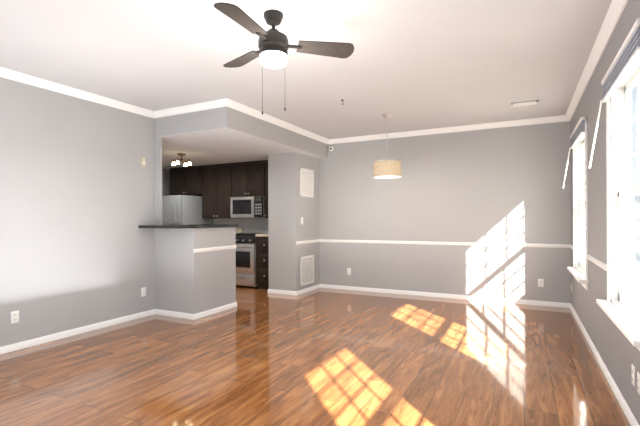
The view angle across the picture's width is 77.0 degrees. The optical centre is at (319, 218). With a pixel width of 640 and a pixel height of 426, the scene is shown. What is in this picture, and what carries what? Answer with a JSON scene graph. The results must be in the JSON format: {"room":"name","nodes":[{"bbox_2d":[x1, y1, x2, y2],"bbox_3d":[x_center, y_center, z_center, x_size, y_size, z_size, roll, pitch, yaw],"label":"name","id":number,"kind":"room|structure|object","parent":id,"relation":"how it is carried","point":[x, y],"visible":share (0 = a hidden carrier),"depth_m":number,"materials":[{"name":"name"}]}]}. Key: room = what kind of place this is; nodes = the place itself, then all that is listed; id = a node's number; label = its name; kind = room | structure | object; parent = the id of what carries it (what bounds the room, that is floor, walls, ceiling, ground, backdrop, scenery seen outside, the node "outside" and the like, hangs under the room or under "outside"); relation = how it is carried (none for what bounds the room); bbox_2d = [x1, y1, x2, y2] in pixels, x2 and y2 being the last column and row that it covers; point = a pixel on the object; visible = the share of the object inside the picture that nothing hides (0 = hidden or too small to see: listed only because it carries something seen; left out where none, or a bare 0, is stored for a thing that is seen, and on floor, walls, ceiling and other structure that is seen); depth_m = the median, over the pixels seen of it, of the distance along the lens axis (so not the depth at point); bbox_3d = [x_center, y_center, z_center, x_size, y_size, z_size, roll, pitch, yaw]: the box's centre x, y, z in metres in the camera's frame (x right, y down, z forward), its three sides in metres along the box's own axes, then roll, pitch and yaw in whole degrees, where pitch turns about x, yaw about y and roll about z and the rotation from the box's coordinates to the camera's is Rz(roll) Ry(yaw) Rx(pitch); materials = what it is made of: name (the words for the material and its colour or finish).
{"room":"empty living room","nodes":[
{"label":"empty living room","id":0,"kind":"room"},
{"bbox_2d":[0,77,154,346],"bbox_3d":[-3.519,-0.070,2.859,0.120,2.670,5.630,0,0,27],"label":"wall","id":1,"kind":"structure","parent":0,"point":[77,208],"depth_m":4.35,"materials":[{"name":"grey paint"}]},
{"bbox_2d":[11,310,18,323],"bbox_3d":[-2.932,0.943,3.870,0.008,0.115,0.070,0,0,27],"label":"electrical outlet plate","id":2,"kind":"object","parent":1,"relation":"attached to","point":[14,316],"depth_m":3.86,"materials":[{"name":"white plastic"}]},
{"bbox_2d":[0,67,151,117],"bbox_3d":[-3.410,-1.367,2.885,0.062,0.076,5.480,0,0,27],"label":"crown molding","id":3,"kind":"structure","parent":1,"relation":"attached to","point":[4,73],"depth_m":4.32,"materials":[{"name":"white wood"}]},
{"bbox_2d":[0,309,154,353],"bbox_3d":[-3.421,1.232,2.896,0.014,0.066,5.480,0,0,27],"label":"baseboard","id":4,"kind":"structure","parent":1,"relation":"attached to","point":[17,346],"depth_m":4.34,"materials":[{"name":"white wood"}]},
{"bbox_2d":[141,157,145,165],"bbox_3d":[-2.270,-0.735,5.178,0.023,0.110,0.060,0,0,27],"label":"box","id":5,"kind":"object","parent":1,"relation":"attached to","point":[143,161],"visible":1,"depth_m":5.17,"materials":[{"name":"beige plastic"}]},
{"bbox_2d":[141,287,145,296],"bbox_3d":[-2.270,0.940,5.181,0.008,0.115,0.070,0,0,27],"label":"electrical outlet plate","id":6,"kind":"object","parent":1,"relation":"attached to","point":[143,290],"depth_m":5.18,"materials":[{"name":"white plastic"}]},
{"bbox_2d":[154,136,161,309],"bbox_3d":[-3.314,0.089,5.926,2.740,2.350,0.030,0,0,27],"label":"wall","id":7,"kind":"structure","parent":0,"point":[158,175],"depth_m":5.31,"materials":[{"name":"grey paint"}]},
{"bbox_2d":[155,309,191,319],"bbox_3d":[-1.873,1.225,5.176,0.660,0.066,0.014,0,0,27],"label":"baseboard","id":8,"kind":"structure","parent":7,"relation":"attached to","point":[159,312],"depth_m":5.17,"materials":[{"name":"white wood"}]},
{"bbox_2d":[162,169,169,195],"bbox_3d":[-3.987,-0.068,7.800,0.150,2.670,2.770,0,0,27],"label":"wall","id":9,"kind":"structure","parent":0,"point":[165,182],"depth_m":8.83,"materials":[{"name":"grey paint"}]},
{"bbox_2d":[161,227,235,313],"bbox_3d":[-1.651,0.687,5.530,0.580,1.140,0.820,0,0,27],"label":"wall","id":10,"kind":"structure","parent":0,"point":[192,282],"depth_m":5.22,"materials":[{"name":"grey paint"}]},
{"bbox_2d":[138,224,238,228],"bbox_3d":[-1.733,0.096,5.435,0.736,0.037,1.100,0,0,27],"label":"countertop","id":11,"kind":"structure","parent":10,"relation":"on","point":[182,226],"depth_m":5.05,"materials":[{"name":"black stone"}]},
{"bbox_2d":[192,302,236,319],"bbox_3d":[-1.384,1.223,5.396,0.014,0.066,0.848,0,0,27],"label":"baseboard","id":12,"kind":"structure","parent":10,"relation":"attached to","point":[212,311],"depth_m":5.33,"materials":[{"name":"white wood"}]},
{"bbox_2d":[194,245,236,252],"bbox_3d":[-1.385,0.399,5.395,0.020,0.050,0.820,0,0,27],"label":"trim","id":13,"kind":"structure","parent":10,"relation":"attached to","point":[232,246],"depth_m":5.35,"materials":[{"name":"white wood"}]},
{"bbox_2d":[154,107,327,169],"bbox_3d":[-2.207,-1.248,6.898,3.850,0.323,2.770,0,0,27],"label":"ceiling","id":14,"kind":"structure","parent":0,"point":[222,135],"depth_m":5.73,"materials":[{"name":"grey paint"}]},
{"bbox_2d":[172,153,191,166],"bbox_3d":[-2.307,-0.991,6.709,0.264,0.188,0.266,0,0,-38],"label":"light fixture","id":15,"kind":"object","parent":14,"relation":"attached to","point":[181,159],"visible":1,"depth_m":6.68,"materials":[{"name":"white glass"}]},
{"bbox_2d":[152,99,219,117],"bbox_3d":[-1.641,-1.375,5.026,1.110,0.076,0.062,0,0,27],"label":"crown molding","id":16,"kind":"structure","parent":14,"relation":"attached to","point":[214,104],"depth_m":5.03,"materials":[{"name":"white wood"}]},
{"bbox_2d":[220,98,327,143],"bbox_3d":[-0.495,-1.380,5.948,0.062,0.076,2.742,0,0,27],"label":"crown molding","id":17,"kind":"structure","parent":14,"relation":"attached to","point":[226,102],"depth_m":5.53,"materials":[{"name":"white wood"}]},
{"bbox_2d":[268,152,319,290],"bbox_3d":[-0.442,0.077,7.086,0.540,2.350,0.850,0,0,27],"label":"pillar","id":18,"kind":"structure","parent":0,"point":[289,206],"depth_m":6.74,"materials":[{"name":"grey paint"}]},
{"bbox_2d":[300,255,313,285],"bbox_3d":[-0.216,0.876,6.912,0.025,0.490,0.480,0,0,27],"label":"air vent grille","id":19,"kind":"object","parent":18,"relation":"attached to","point":[306,270],"visible":0.98,"depth_m":6.89,"materials":[{"name":"white plastic"}]},
{"bbox_2d":[300,167,313,197],"bbox_3d":[-0.223,-0.619,6.912,0.025,0.480,0.480,0,0,27],"label":"air vent grille","id":20,"kind":"object","parent":18,"relation":"attached to","point":[306,182],"visible":0.98,"depth_m":6.90,"materials":[{"name":"white plastic"}]},
{"bbox_2d":[295,284,319,295],"bbox_3d":[-0.201,1.218,6.941,0.014,0.066,0.834,0,0,27],"label":"baseboard","id":21,"kind":"structure","parent":18,"relation":"attached to","point":[305,290],"depth_m":6.88,"materials":[{"name":"white wood"}]},
{"bbox_2d":[296,239,319,244],"bbox_3d":[-0.200,0.394,6.941,0.020,0.050,0.810,0,0,27],"label":"trim","id":22,"kind":"structure","parent":18,"relation":"attached to","point":[317,240],"depth_m":6.91,"materials":[{"name":"white wood"}]},
{"bbox_2d":[0,0,611,138],"bbox_3d":[-1.776,-1.472,3.611,7.885,0.120,8.550,0,0,27],"label":"ceiling","id":23,"kind":"structure","parent":0,"point":[411,65],"depth_m":3.52,"materials":[{"name":"white paint"}]},
{"bbox_2d":[213,2,353,114],"bbox_3d":[-0.396,-1.067,2.733,1.025,0.700,0.992,0,0,27],"label":"ceiling fan","id":24,"kind":"object","parent":23,"relation":"hanging from","point":[274,46],"visible":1,"depth_m":2.74,"materials":[{"name":"brown metal"}]},
{"bbox_2d":[373,114,401,178],"bbox_3d":[0.917,-0.996,5.495,0.386,0.854,0.386,0,0,27],"label":"pendant light","id":25,"kind":"object","parent":23,"relation":"hanging from","point":[387,168],"visible":1,"depth_m":5.35,"materials":[{"name":"beige fabric"}]},
{"bbox_2d":[511,100,538,106],"bbox_3d":[2.528,-1.423,4.972,0.300,0.013,0.150,0,0,27],"label":"ceiling vent","id":26,"kind":"object","parent":23,"relation":"in","point":[526,103],"visible":1,"depth_m":4.95,"materials":[{"name":"white plastic"}]},
{"bbox_2d":[0,285,630,425],"bbox_3d":[-1.764,1.318,3.611,7.885,0.120,8.550,0,0,27],"label":"floor","id":27,"kind":"structure","parent":0,"point":[257,356],"depth_m":3.35,"materials":[{"name":"brown wood"}]},
{"bbox_2d":[162,195,212,224],"bbox_3d":[-2.852,0.403,8.224,0.890,1.720,0.968,0,0,27],"label":"fridge","id":28,"kind":"object","parent":27,"relation":"on","point":[180,209],"visible":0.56,"depth_m":7.80,"materials":[{"name":"silver metal"}]},
{"bbox_2d":[236,231,267,288],"bbox_3d":[-1.374,0.746,7.614,0.755,1.020,0.725,0,0,27],"label":"range","id":29,"kind":"object","parent":27,"relation":"on","point":[246,267],"visible":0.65,"depth_m":7.27,"materials":[{"name":"silver metal"}]},
{"bbox_2d":[256,236,268,288],"bbox_3d":[-0.829,0.784,7.390,0.401,0.940,0.634,0,0,27],"label":"base cabinet","id":30,"kind":"object","parent":27,"relation":"on","point":[262,261],"depth_m":7.14,"materials":[{"name":"brown wood"}]},
{"bbox_2d":[268,289,294,295],"bbox_3d":[-0.652,1.220,6.710,0.524,0.066,0.014,0,0,27],"label":"baseboard","id":31,"kind":"structure","parent":27,"relation":"on","point":[273,291],"depth_m":6.70,"materials":[{"name":"white wood"}]},
{"bbox_2d":[213,121,570,302],"bbox_3d":[0.124,-0.086,7.360,7.885,2.670,0.150,0,0,27],"label":"wall","id":32,"kind":"structure","parent":0,"point":[500,185],"depth_m":6.28,"materials":[{"name":"grey paint"}]},
{"bbox_2d":[170,165,201,195],"bbox_3d":[-2.719,-0.790,8.498,0.891,0.584,0.354,0,0,27],"label":"upper cabinet","id":33,"kind":"object","parent":32,"relation":"attached to","point":[188,180],"depth_m":8.33,"materials":[{"name":"brown wood"}]},
{"bbox_2d":[202,164,237,218],"bbox_3d":[-1.977,-0.548,8.124,0.750,1.074,0.354,0,0,27],"label":"upper cabinet","id":34,"kind":"object","parent":32,"relation":"attached to","point":[216,187],"depth_m":7.98,"materials":[{"name":"brown wood"}]},
{"bbox_2d":[230,160,265,196],"bbox_3d":[-1.297,-0.759,7.780,0.755,0.659,0.354,0,0,27],"label":"upper cabinet","id":35,"kind":"object","parent":32,"relation":"attached to","point":[247,179],"depth_m":7.63,"materials":[{"name":"brown wood"}]},
{"bbox_2d":[230,196,264,217],"bbox_3d":[-1.315,-0.224,7.740,0.755,0.400,0.444,0,0,27],"label":"microwave","id":36,"kind":"object","parent":35,"relation":"attached to","point":[248,207],"visible":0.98,"depth_m":7.56,"materials":[{"name":"silver metal"}]},
{"bbox_2d":[262,160,267,217],"bbox_3d":[-0.772,-0.554,7.515,0.400,1.074,0.354,0,0,27],"label":"upper cabinet","id":37,"kind":"object","parent":32,"relation":"attached to","point":[264,162],"depth_m":7.43,"materials":[{"name":"brown wood"}]},
{"bbox_2d":[320,239,567,247],"bbox_3d":[1.730,0.385,6.454,3.905,0.050,0.020,0,0,27],"label":"trim","id":38,"kind":"structure","parent":32,"relation":"attached to","point":[321,240],"depth_m":6.27,"materials":[{"name":"white wood"}]},
{"bbox_2d":[320,284,568,307],"bbox_3d":[1.719,1.210,6.465,3.870,0.066,0.014,0,0,27],"label":"baseboard","id":39,"kind":"structure","parent":32,"relation":"attached to","point":[454,296],"depth_m":6.27,"materials":[{"name":"white wood"}]},
{"bbox_2d":[328,115,567,143],"bbox_3d":[1.760,-1.390,6.411,3.670,0.076,0.062,0,0,27],"label":"crown molding","id":40,"kind":"structure","parent":32,"relation":"attached to","point":[552,119],"depth_m":6.24,"materials":[{"name":"white wood"}]},
{"bbox_2d":[538,279,543,286],"bbox_3d":[3.152,0.911,5.743,0.070,0.115,0.008,0,0,27],"label":"electrical outlet plate","id":41,"kind":"object","parent":32,"relation":"attached to","point":[540,281],"depth_m":5.74,"materials":[{"name":"white plastic"}]},
{"bbox_2d":[570,0,639,425],"bbox_3d":[1.668,-0.092,1.874,0.118,2.670,8.550,0,0,27],"label":"wall","id":42,"kind":"structure","parent":0,"point":[618,352],"depth_m":3.41,"materials":[{"name":"grey paint"}]},
{"bbox_2d":[563,116,588,289],"bbox_3d":[2.973,-0.163,4.604,0.249,1.770,1.210,0,0,27],"label":"window","id":43,"kind":"structure","parent":42,"relation":"in","point":[578,270],"depth_m":4.98,"materials":[{"name":"clear glass"}]},
{"bbox_2d":[564,0,627,120],"bbox_3d":[1.582,-1.389,1.915,0.062,0.076,8.250,0,0,27],"label":"crown molding","id":44,"kind":"structure","parent":42,"relation":"attached to","point":[613,15],"depth_m":3.29,"materials":[{"name":"white wood"}]},
{"bbox_2d":[586,254,606,270],"bbox_3d":[2.452,0.382,3.574,0.020,0.050,1.130,0,0,27],"label":"trim","id":45,"kind":"structure","parent":42,"relation":"attached to","point":[599,263],"depth_m":3.48,"materials":[{"name":"white wood"}]},
{"bbox_2d":[569,303,638,425],"bbox_3d":[1.615,1.210,1.904,0.014,0.066,8.250,0,0,27],"label":"baseboard","id":46,"kind":"structure","parent":42,"relation":"attached to","point":[630,417],"depth_m":3.05,"materials":[{"name":"white wood"}]},
{"bbox_2d":[589,18,639,350],"bbox_3d":[1.936,-0.158,2.551,0.249,1.770,1.190,0,0,27],"label":"window","id":47,"kind":"structure","parent":42,"relation":"in","point":[620,307],"depth_m":2.91,"materials":[{"name":"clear glass"}]},
{"bbox_2d":[631,364,634,385],"bbox_3d":[1.866,0.932,2.399,0.008,0.115,0.070,0,0,27],"label":"electrical outlet plate","id":48,"kind":"object","parent":42,"relation":"attached to","point":[632,366],"depth_m":2.40,"materials":[{"name":"white plastic"}]},
{"bbox_2d":[634,369,639,394],"bbox_3d":[1.803,0.933,2.273,0.008,0.115,0.070,0,0,27],"label":"electrical outlet plate","id":49,"kind":"object","parent":42,"relation":"attached to","point":[638,374],"depth_m":2.29,"materials":[{"name":"white plastic"}]}
]}

